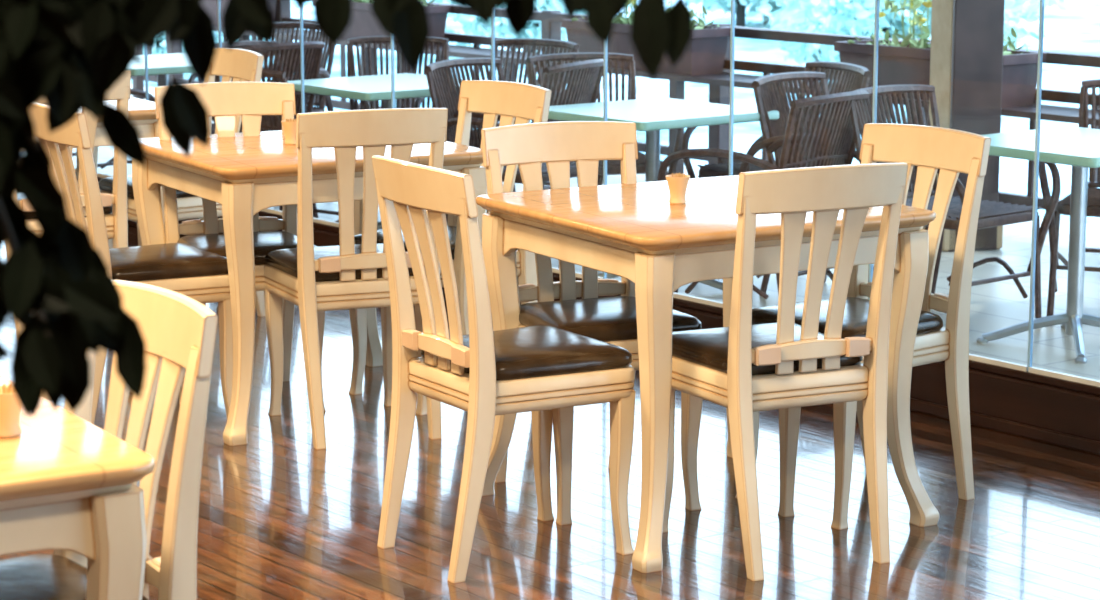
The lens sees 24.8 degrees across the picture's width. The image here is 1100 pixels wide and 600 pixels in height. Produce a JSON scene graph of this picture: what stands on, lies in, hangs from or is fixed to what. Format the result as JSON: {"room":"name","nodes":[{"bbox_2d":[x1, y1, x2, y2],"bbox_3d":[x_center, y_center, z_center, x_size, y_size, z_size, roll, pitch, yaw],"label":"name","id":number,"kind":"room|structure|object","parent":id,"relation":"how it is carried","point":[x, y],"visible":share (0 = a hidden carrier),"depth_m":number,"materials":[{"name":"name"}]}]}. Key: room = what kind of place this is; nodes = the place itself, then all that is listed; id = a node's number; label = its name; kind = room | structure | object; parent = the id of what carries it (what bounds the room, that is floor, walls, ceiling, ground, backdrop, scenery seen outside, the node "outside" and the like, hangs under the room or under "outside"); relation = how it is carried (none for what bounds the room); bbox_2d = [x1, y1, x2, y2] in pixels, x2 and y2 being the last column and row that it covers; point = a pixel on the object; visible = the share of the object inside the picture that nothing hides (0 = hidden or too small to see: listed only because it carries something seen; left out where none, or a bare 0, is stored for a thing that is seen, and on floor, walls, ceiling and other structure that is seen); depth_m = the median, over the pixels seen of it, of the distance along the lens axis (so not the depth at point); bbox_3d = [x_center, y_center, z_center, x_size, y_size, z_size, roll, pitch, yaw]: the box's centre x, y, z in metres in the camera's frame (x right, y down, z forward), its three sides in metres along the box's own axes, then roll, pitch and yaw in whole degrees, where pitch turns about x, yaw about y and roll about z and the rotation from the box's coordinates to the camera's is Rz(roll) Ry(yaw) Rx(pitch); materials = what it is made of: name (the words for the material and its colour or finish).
{"room":"restaurant","nodes":[
{"label":"restaurant","id":0,"kind":"room"},
{"bbox_2d":[0,225,1099,599],"bbox_3d":[-2.622,0.784,5.124,8.560,0.200,18.500,-8,13,-37],"label":"floor","id":1,"kind":"structure","parent":0,"point":[281,517],"depth_m":6.00,"materials":[{"name":"brown wood"}]},
{"bbox_2d":[5,70,130,334],"bbox_3d":[-1.600,-0.300,8.050,0.412,0.908,0.492,-5,11,-26],"label":"dining chair","id":2,"kind":"object","parent":1,"relation":"on","point":[115,205],"visible":0.22,"depth_m":7.94,"materials":[{"name":"beige paint"}]},
{"bbox_2d":[0,375,154,599],"bbox_3d":[-1.090,0.565,3.641,0.837,0.750,0.837,-6,12,-30],"label":"dining table","id":3,"kind":"object","parent":1,"relation":"on","point":[66,482],"visible":0.97,"depth_m":3.44,"materials":[{"name":"brown wood"}]},
{"bbox_2d":[0,383,21,437],"bbox_3d":[-0.780,0.158,3.583,0.059,0.072,0.059,0,10,0],"label":"cup","id":4,"kind":"object","parent":3,"relation":"on","point":[10,408],"visible":0.82,"depth_m":3.57,"materials":[{"name":"ceramic"}]},
{"bbox_2d":[0,280,217,599],"bbox_3d":[-0.788,0.456,3.807,0.492,0.908,0.412,-8,13,-36],"label":"dining chair","id":5,"kind":"object","parent":1,"relation":"on","point":[178,331],"visible":0.61,"depth_m":3.79,"materials":[{"name":"beige paint"}]},
{"bbox_2d":[73,97,163,221],"bbox_3d":[-1.760,-0.286,8.420,0.837,0.750,0.837,-6,12,-30],"label":"dining table","id":6,"kind":"object","parent":1,"relation":"on","point":[141,112],"visible":0.07,"depth_m":8.21,"materials":[{"name":"brown wood"}]},
{"bbox_2d":[30,103,232,424],"bbox_3d":[-1.160,-0.098,6.916,0.492,0.908,0.412,-6,12,-30],"label":"dining chair","id":7,"kind":"object","parent":1,"relation":"on","point":[202,276],"visible":0.33,"depth_m":6.78,"materials":[{"name":"beige paint"}]},
{"bbox_2d":[98,48,264,316],"bbox_3d":[-1.261,-0.396,8.588,0.492,0.908,0.412,-6,12,-31],"label":"dining chair","id":8,"kind":"object","parent":1,"relation":"on","point":[243,65],"visible":0.22,"depth_m":8.55,"materials":[{"name":"beige paint"}]},
{"bbox_2d":[154,82,325,419],"bbox_3d":[-0.894,-0.158,7.249,0.412,0.908,0.492,-3,11,-18],"label":"dining chair","id":9,"kind":"object","parent":1,"relation":"on","point":[224,101],"visible":0.41,"depth_m":7.38,"materials":[{"name":"beige paint"}]},
{"bbox_2d":[132,130,486,445],"bbox_3d":[-0.700,-0.074,7.229,0.837,0.750,0.837,-6,12,-29],"label":"dining table","id":10,"kind":"object","parent":1,"relation":"on","point":[247,175],"visible":0.53,"depth_m":6.84,"materials":[{"name":"brown wood"}]},
{"bbox_2d":[281,118,295,144],"bbox_3d":[-0.744,-0.486,7.196,0.059,0.072,0.059,0,10,0],"label":"cup","id":11,"kind":"object","parent":10,"relation":"on","point":[289,126],"visible":0.82,"depth_m":7.18,"materials":[{"name":"ceramic"}]},
{"bbox_2d":[0,0,692,417],"bbox_3d":[-0.578,0.166,1.849,1.239,2.164,0.847,6,12,30],"label":"ficus tree","id":12,"kind":"object","parent":1,"relation":"on","point":[69,55],"visible":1,"depth_m":1.80,"materials":[{"name":"green plant"}]},
{"bbox_2d":[264,108,447,449],"bbox_3d":[-0.543,-0.095,6.897,0.412,0.908,0.492,-4,11,-21],"label":"dining chair","id":13,"kind":"object","parent":1,"relation":"on","point":[346,275],"visible":0.73,"depth_m":6.70,"materials":[{"name":"beige paint"}]},
{"bbox_2d":[348,80,551,414],"bbox_3d":[-0.293,-0.171,7.322,0.492,0.908,0.412,-8,13,-37],"label":"dining chair","id":14,"kind":"object","parent":1,"relation":"on","point":[523,102],"visible":0.31,"depth_m":7.36,"materials":[{"name":"beige paint"}]},
{"bbox_2d":[372,155,634,582],"bbox_3d":[-0.109,0.125,5.660,0.492,0.908,0.412,-6,12,-31],"label":"dining chair","id":15,"kind":"object","parent":1,"relation":"on","point":[485,373],"visible":1,"depth_m":5.56,"materials":[{"name":"beige paint"}]},
{"bbox_2d":[75,172,1099,454],"bbox_3d":[0.703,0.145,7.649,0.102,0.172,18.500,-8,13,-37],"label":"trim","id":16,"kind":"structure","parent":1,"relation":"on","point":[1052,410],"depth_m":6.89,"materials":[{"name":"brown wood"}]},
{"bbox_2d":[97,47,148,177],"bbox_3d":[-1.898,-1.849,10.688,0.018,2.688,0.615,-8,13,-37],"label":"window","id":17,"kind":"structure","parent":16,"relation":"attached to","point":[145,48],"depth_m":10.61,"materials":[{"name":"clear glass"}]},
{"bbox_2d":[217,0,221,81],"bbox_3d":[-1.519,-1.764,10.210,0.018,2.688,0.615,-8,13,-37],"label":"window","id":18,"kind":"structure","parent":16,"relation":"attached to","point":[218,1],"depth_m":10.08,"materials":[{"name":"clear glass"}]},
{"bbox_2d":[261,7,304,214],"bbox_3d":[-1.141,-1.679,9.733,0.018,2.688,0.615,-8,13,-37],"label":"window","id":19,"kind":"structure","parent":16,"relation":"attached to","point":[269,210],"depth_m":9.63,"materials":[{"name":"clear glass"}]},
{"bbox_2d":[313,37,394,231],"bbox_3d":[-0.762,-1.594,9.256,0.018,2.688,0.615,-8,13,-37],"label":"window","id":20,"kind":"structure","parent":16,"relation":"attached to","point":[327,222],"depth_m":9.16,"materials":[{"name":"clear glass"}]},
{"bbox_2d":[491,14,494,80],"bbox_3d":[-0.384,-1.509,8.779,0.018,2.688,0.615,-8,13,-37],"label":"window","id":21,"kind":"structure","parent":16,"relation":"attached to","point":[493,17],"depth_m":8.65,"materials":[{"name":"clear glass"}]},
{"bbox_2d":[552,44,607,278],"bbox_3d":[-0.005,-1.424,8.302,0.019,2.688,0.615,-8,13,-37],"label":"window","id":22,"kind":"structure","parent":16,"relation":"attached to","point":[554,269],"depth_m":8.20,"materials":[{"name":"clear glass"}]},
{"bbox_2d":[606,0,734,307],"bbox_3d":[0.374,-1.339,7.825,0.018,2.688,0.615,-8,13,-37],"label":"window","id":23,"kind":"structure","parent":16,"relation":"attached to","point":[732,36],"depth_m":7.72,"materials":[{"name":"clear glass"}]},
{"bbox_2d":[752,0,878,308],"bbox_3d":[0.752,-1.254,7.348,0.018,2.688,0.615,-8,13,-37],"label":"window","id":24,"kind":"structure","parent":16,"relation":"attached to","point":[876,24],"depth_m":7.21,"materials":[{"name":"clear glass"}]},
{"bbox_2d":[969,0,1044,370],"bbox_3d":[1.131,-1.169,6.871,0.018,2.688,0.615,-8,13,-37],"label":"window","id":25,"kind":"structure","parent":16,"relation":"attached to","point":[974,357],"depth_m":6.79,"materials":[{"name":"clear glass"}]},
{"bbox_2d":[1028,367,1099,386],"bbox_3d":[1.510,-1.084,6.394,0.019,2.688,0.615,-8,13,-37],"label":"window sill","id":26,"kind":"structure","parent":16,"relation":"attached to","point":[1060,375],"depth_m":6.76,"materials":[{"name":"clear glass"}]},
{"bbox_2d":[481,121,702,524],"bbox_3d":[0.104,0.037,6.155,0.412,0.908,0.492,-4,11,-23],"label":"dining chair","id":27,"kind":"object","parent":1,"relation":"on","point":[612,320],"visible":0.57,"depth_m":6.22,"materials":[{"name":"beige paint"}]},
{"bbox_2d":[476,175,938,572],"bbox_3d":[0.360,0.138,6.038,0.837,0.750,0.837,-6,12,-29],"label":"dining table","id":28,"kind":"object","parent":1,"relation":"on","point":[633,232],"visible":0.76,"depth_m":5.79,"materials":[{"name":"brown wood"}]},
{"bbox_2d":[666,173,689,203],"bbox_3d":[0.305,-0.266,5.966,0.059,0.072,0.059,0,10,0],"label":"cup","id":29,"kind":"object","parent":28,"relation":"on","point":[677,183],"visible":1,"depth_m":5.95,"materials":[{"name":"ceramic"}]},
{"bbox_2d":[662,163,907,580],"bbox_3d":[0.510,0.120,5.687,0.412,0.908,0.492,-5,11,-25],"label":"dining chair","id":30,"kind":"object","parent":1,"relation":"on","point":[745,368],"visible":0.91,"depth_m":5.51,"materials":[{"name":"beige paint"}]},
{"bbox_2d":[735,123,990,529],"bbox_3d":[0.762,0.044,6.115,0.492,0.908,0.412,-8,13,-36],"label":"dining chair","id":31,"kind":"object","parent":1,"relation":"on","point":[954,152],"visible":0.48,"depth_m":6.08,"materials":[{"name":"beige paint"}]},
{"label":"outside","id":32,"kind":"structure","parent":0,"visible":0},
{"bbox_2d":[131,0,1099,225],"bbox_3d":[44.291,-6.459,52.342,115.700,0.100,140.000,-8,13,-37],"label":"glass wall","id":33,"kind":"structure","parent":32,"point":[1076,29],"depth_m":32.29,"materials":[{"name":"clear glass"}]},
{"bbox_2d":[143,31,251,79],"bbox_3d":[-4.536,-3.259,29.889,2.623,1.598,1.768,-4,11,-23],"label":"bush","id":34,"kind":"object","parent":33,"relation":"on","point":[161,48],"visible":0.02,"depth_m":29.86,"materials":[{"name":"green plant"}]},
{"bbox_2d":[426,0,578,59],"bbox_3d":[-0.518,-4.430,33.706,4.346,2.646,2.928,-7,12,-35],"label":"bush","id":35,"kind":"object","parent":33,"relation":"on","point":[533,30],"visible":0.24,"depth_m":33.17,"materials":[{"name":"green plant"}]},
{"bbox_2d":[548,2,584,29],"bbox_3d":[0.178,-5.221,40.236,2.050,1.853,3.042,3,10,15],"label":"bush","id":36,"kind":"object","parent":33,"relation":"on","point":[550,4],"visible":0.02,"depth_m":39.70,"materials":[{"name":"green plant"}]},
{"bbox_2d":[686,0,808,28],"bbox_3d":[3.353,-5.553,39.826,3.006,2.716,4.461,3,10,15],"label":"bush","id":37,"kind":"object","parent":33,"relation":"on","point":[740,5],"visible":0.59,"depth_m":39.90,"materials":[{"name":"green plant"}]},
{"bbox_2d":[750,0,780,24],"bbox_3d":[3.721,-5.353,41.224,2.888,1.759,1.946,-3,11,-16],"label":"bush","id":38,"kind":"object","parent":33,"relation":"on","point":[774,1],"visible":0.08,"depth_m":41.45,"materials":[{"name":"green plant"}]},
{"bbox_2d":[775,0,865,65],"bbox_3d":[3.560,-3.453,31.554,1.526,1.379,2.265,4,11,21],"label":"bush","id":39,"kind":"object","parent":33,"relation":"on","point":[819,25],"visible":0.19,"depth_m":31.46,"materials":[{"name":"green plant"}]},
{"bbox_2d":[757,0,1050,118],"bbox_3d":[3.842,-3.034,26.391,4.020,2.448,2.708,-8,13,-38],"label":"bush","id":40,"kind":"object","parent":33,"relation":"on","point":[855,16],"visible":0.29,"depth_m":25.95,"materials":[{"name":"green plant"}]},
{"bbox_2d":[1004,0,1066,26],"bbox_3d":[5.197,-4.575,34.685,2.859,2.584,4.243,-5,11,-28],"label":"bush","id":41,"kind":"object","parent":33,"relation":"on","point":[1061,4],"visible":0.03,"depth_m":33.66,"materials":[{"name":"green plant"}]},
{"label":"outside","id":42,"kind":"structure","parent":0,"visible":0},
{"bbox_2d":[22,84,1099,379],"bbox_3d":[-0.657,-0.441,12.910,4.240,0.120,32.500,-8,13,-37],"label":"floor","id":43,"kind":"structure","parent":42,"point":[998,305],"depth_m":10.22,"materials":[{"name":"tile"}]},
{"bbox_2d":[72,75,156,168],"bbox_3d":[-2.430,-0.978,13.055,0.668,0.892,0.661,8,13,39],"label":"wicker armchair","id":44,"kind":"object","parent":43,"relation":"on","point":[110,162],"visible":0.02,"depth_m":12.97,"materials":[{"name":"black wicker"}]},
{"bbox_2d":[130,88,154,101],"bbox_3d":[-2.327,-0.811,12.118,0.668,0.892,0.661,-10,14,-44],"label":"wicker armchair","id":45,"kind":"object","parent":43,"relation":"on","point":[137,92],"visible":0.02,"depth_m":12.00,"materials":[{"name":"black wicker"}]},
{"bbox_2d":[129,53,192,86],"bbox_3d":[-1.950,-0.836,12.649,0.740,0.750,0.740,-8,13,-37],"label":"patio table","id":46,"kind":"object","parent":43,"relation":"on","point":[161,65],"visible":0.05,"depth_m":12.34,"materials":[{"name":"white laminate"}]},
{"bbox_2d":[187,22,335,120],"bbox_3d":[-1.481,-0.997,13.162,0.661,0.892,0.668,6,12,29],"label":"wicker armchair","id":47,"kind":"object","parent":43,"relation":"on","point":[329,51],"visible":0.15,"depth_m":13.28,"materials":[{"name":"black wicker"}]},
{"bbox_2d":[211,41,324,217],"bbox_3d":[-1.473,-0.829,12.217,0.661,0.892,0.668,-10,14,-44],"label":"wicker armchair","id":48,"kind":"object","parent":43,"relation":"on","point":[313,50],"visible":0.19,"depth_m":12.02,"materials":[{"name":"grey wicker"}]},
{"bbox_2d":[218,40,370,210],"bbox_3d":[-1.280,-0.767,11.874,0.668,0.892,0.661,8,13,39],"label":"wicker armchair","id":49,"kind":"object","parent":43,"relation":"on","point":[243,43],"visible":0.08,"depth_m":12.06,"materials":[{"name":"black wicker"}]},
{"bbox_2d":[213,69,377,230],"bbox_3d":[-1.124,-0.591,10.885,0.661,0.892,0.668,8,13,39],"label":"wicker armchair","id":50,"kind":"object","parent":43,"relation":"on","point":[269,74],"visible":0.06,"depth_m":10.58,"materials":[{"name":"grey wicker"}]},
{"bbox_2d":[280,73,459,229],"bbox_3d":[-0.730,-0.619,11.429,0.740,0.750,0.740,-8,13,-37],"label":"patio table","id":51,"kind":"object","parent":43,"relation":"on","point":[407,85],"visible":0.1,"depth_m":11.22,"materials":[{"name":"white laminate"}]},
{"bbox_2d":[324,36,448,110],"bbox_3d":[-0.750,-0.814,12.133,0.661,0.892,0.668,0,10,0],"label":"wicker armchair","id":52,"kind":"object","parent":43,"relation":"on","point":[444,42],"visible":0.17,"depth_m":12.33,"materials":[{"name":"black wicker"}]},
{"bbox_2d":[414,38,579,191],"bbox_3d":[-0.229,-0.786,11.979,0.661,0.892,0.668,7,12,34],"label":"wicker armchair","id":53,"kind":"object","parent":43,"relation":"on","point":[568,46],"visible":0.17,"depth_m":12.18,"materials":[{"name":"black wicker"}]},
{"bbox_2d":[424,58,609,224],"bbox_3d":[-0.160,-0.583,10.839,0.668,0.892,0.661,8,13,37],"label":"wicker armchair","id":54,"kind":"object","parent":43,"relation":"on","point":[443,89],"visible":0.23,"depth_m":10.86,"materials":[{"name":"grey wicker"}]},
{"bbox_2d":[453,59,603,186],"bbox_3d":[-0.127,-0.628,11.093,0.668,0.892,0.661,6,12,29],"label":"wicker armchair","id":55,"kind":"object","parent":43,"relation":"on","point":[583,85],"visible":0.19,"depth_m":10.84,"materials":[{"name":"black wicker"}]},
{"bbox_2d":[526,52,683,189],"bbox_3d":[0.210,-0.626,11.079,0.661,0.892,0.668,-3,10,-15],"label":"wicker armchair","id":56,"kind":"object","parent":43,"relation":"on","point":[614,166],"visible":0.17,"depth_m":11.26,"materials":[{"name":"black wicker"}]},
{"bbox_2d":[131,0,1099,217],"bbox_3d":[1.163,-0.992,13.209,0.390,0.860,33.407,-8,13,-37],"label":"terrace railing","id":57,"kind":"object","parent":43,"relation":"on","point":[719,84],"visible":0.16,"depth_m":13.53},
{"bbox_2d":[201,0,227,26],"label":"flower planter","id":58,"kind":"object","parent":57,"relation":"on","point":[211,7],"depth_m":17.27,"materials":[{"name":"ceramic"}]},
{"bbox_2d":[268,0,276,14],"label":"flower planter","id":59,"kind":"object","parent":57,"relation":"on","point":[272,3],"depth_m":17.08,"materials":[{"name":"ceramic"}]},
{"bbox_2d":[341,0,387,39],"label":"flower planter","id":60,"kind":"object","parent":57,"relation":"on","point":[364,23],"depth_m":15.82,"materials":[{"name":"ceramic"}]},
{"bbox_2d":[422,0,451,45],"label":"flower planter","id":61,"kind":"object","parent":57,"relation":"on","point":[437,13],"depth_m":15.51,"materials":[{"name":"ceramic"}]},
{"bbox_2d":[561,0,645,70],"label":"flower planter","id":62,"kind":"object","parent":57,"relation":"on","point":[577,31],"depth_m":13.94,"materials":[{"name":"ceramic"}]},
{"bbox_2d":[658,0,730,75],"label":"flower planter","id":63,"kind":"object","parent":57,"relation":"on","point":[705,53],"depth_m":13.46,"materials":[{"name":"ceramic"}]},
{"bbox_2d":[834,0,931,100],"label":"flower planter","id":64,"kind":"object","parent":57,"relation":"on","point":[906,60],"depth_m":12.23,"materials":[{"name":"wood"}]},
{"bbox_2d":[1001,27,1046,107],"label":"flower planter","id":65,"kind":"object","parent":57,"relation":"on","point":[1019,76],"depth_m":11.75,"materials":[{"name":"ceramic"}]},
{"bbox_2d":[548,98,778,289],"bbox_3d":[0.420,-0.407,10.237,0.740,0.750,0.740,-8,13,-37],"label":"patio table","id":66,"kind":"object","parent":43,"relation":"on","point":[650,115],"visible":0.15,"depth_m":10.12,"materials":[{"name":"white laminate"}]},
{"bbox_2d":[658,90,869,299],"bbox_3d":[0.850,-0.377,9.680,0.668,0.892,0.661,8,13,39],"label":"wicker armchair","id":67,"kind":"object","parent":43,"relation":"on","point":[836,134],"visible":0.41,"depth_m":9.43,"materials":[{"name":"grey wicker"}]},
{"bbox_2d":[682,61,871,178],"bbox_3d":[0.984,-0.556,10.685,0.668,0.892,0.661,-5,11,-25],"label":"wicker armchair","id":68,"kind":"object","parent":43,"relation":"on","point":[851,77],"visible":0.14,"depth_m":10.74,"materials":[{"name":"black wicker"}]},
{"bbox_2d":[751,72,927,295],"bbox_3d":[1.190,-0.455,10.121,0.668,0.892,0.661,8,13,39],"label":"wicker armchair","id":69,"kind":"object","parent":43,"relation":"on","point":[770,93],"visible":0.28,"depth_m":10.18,"materials":[{"name":"grey wicker"}]},
{"bbox_2d":[850,84,1060,318],"bbox_3d":[1.504,-0.351,9.534,0.661,0.892,0.668,-9,13,-41],"label":"wicker armchair","id":70,"kind":"object","parent":43,"relation":"on","point":[991,214],"visible":0.38,"depth_m":9.54,"materials":[{"name":"grey wicker"}]},
{"bbox_2d":[923,0,1004,251],"bbox_3d":[1.880,-2.030,11.167,0.320,3.620,0.320,-3,10,-15],"label":"column","id":71,"kind":"structure","parent":43,"relation":"on","point":[967,36],"depth_m":11.22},
{"bbox_2d":[976,126,1099,363],"bbox_3d":[1.920,-0.205,9.105,0.740,0.750,0.740,-8,13,-37],"label":"patio table","id":72,"kind":"object","parent":43,"relation":"on","point":[1078,147],"visible":0.96,"depth_m":9.07,"materials":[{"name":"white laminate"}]},
{"bbox_2d":[1039,79,1099,315],"bbox_3d":[2.264,-0.394,9.778,0.661,0.892,0.668,4,11,22],"label":"wicker armchair","id":73,"kind":"object","parent":43,"relation":"on","point":[1093,195],"visible":0.55,"depth_m":9.66,"materials":[{"name":"grey wicker"}]}
]}

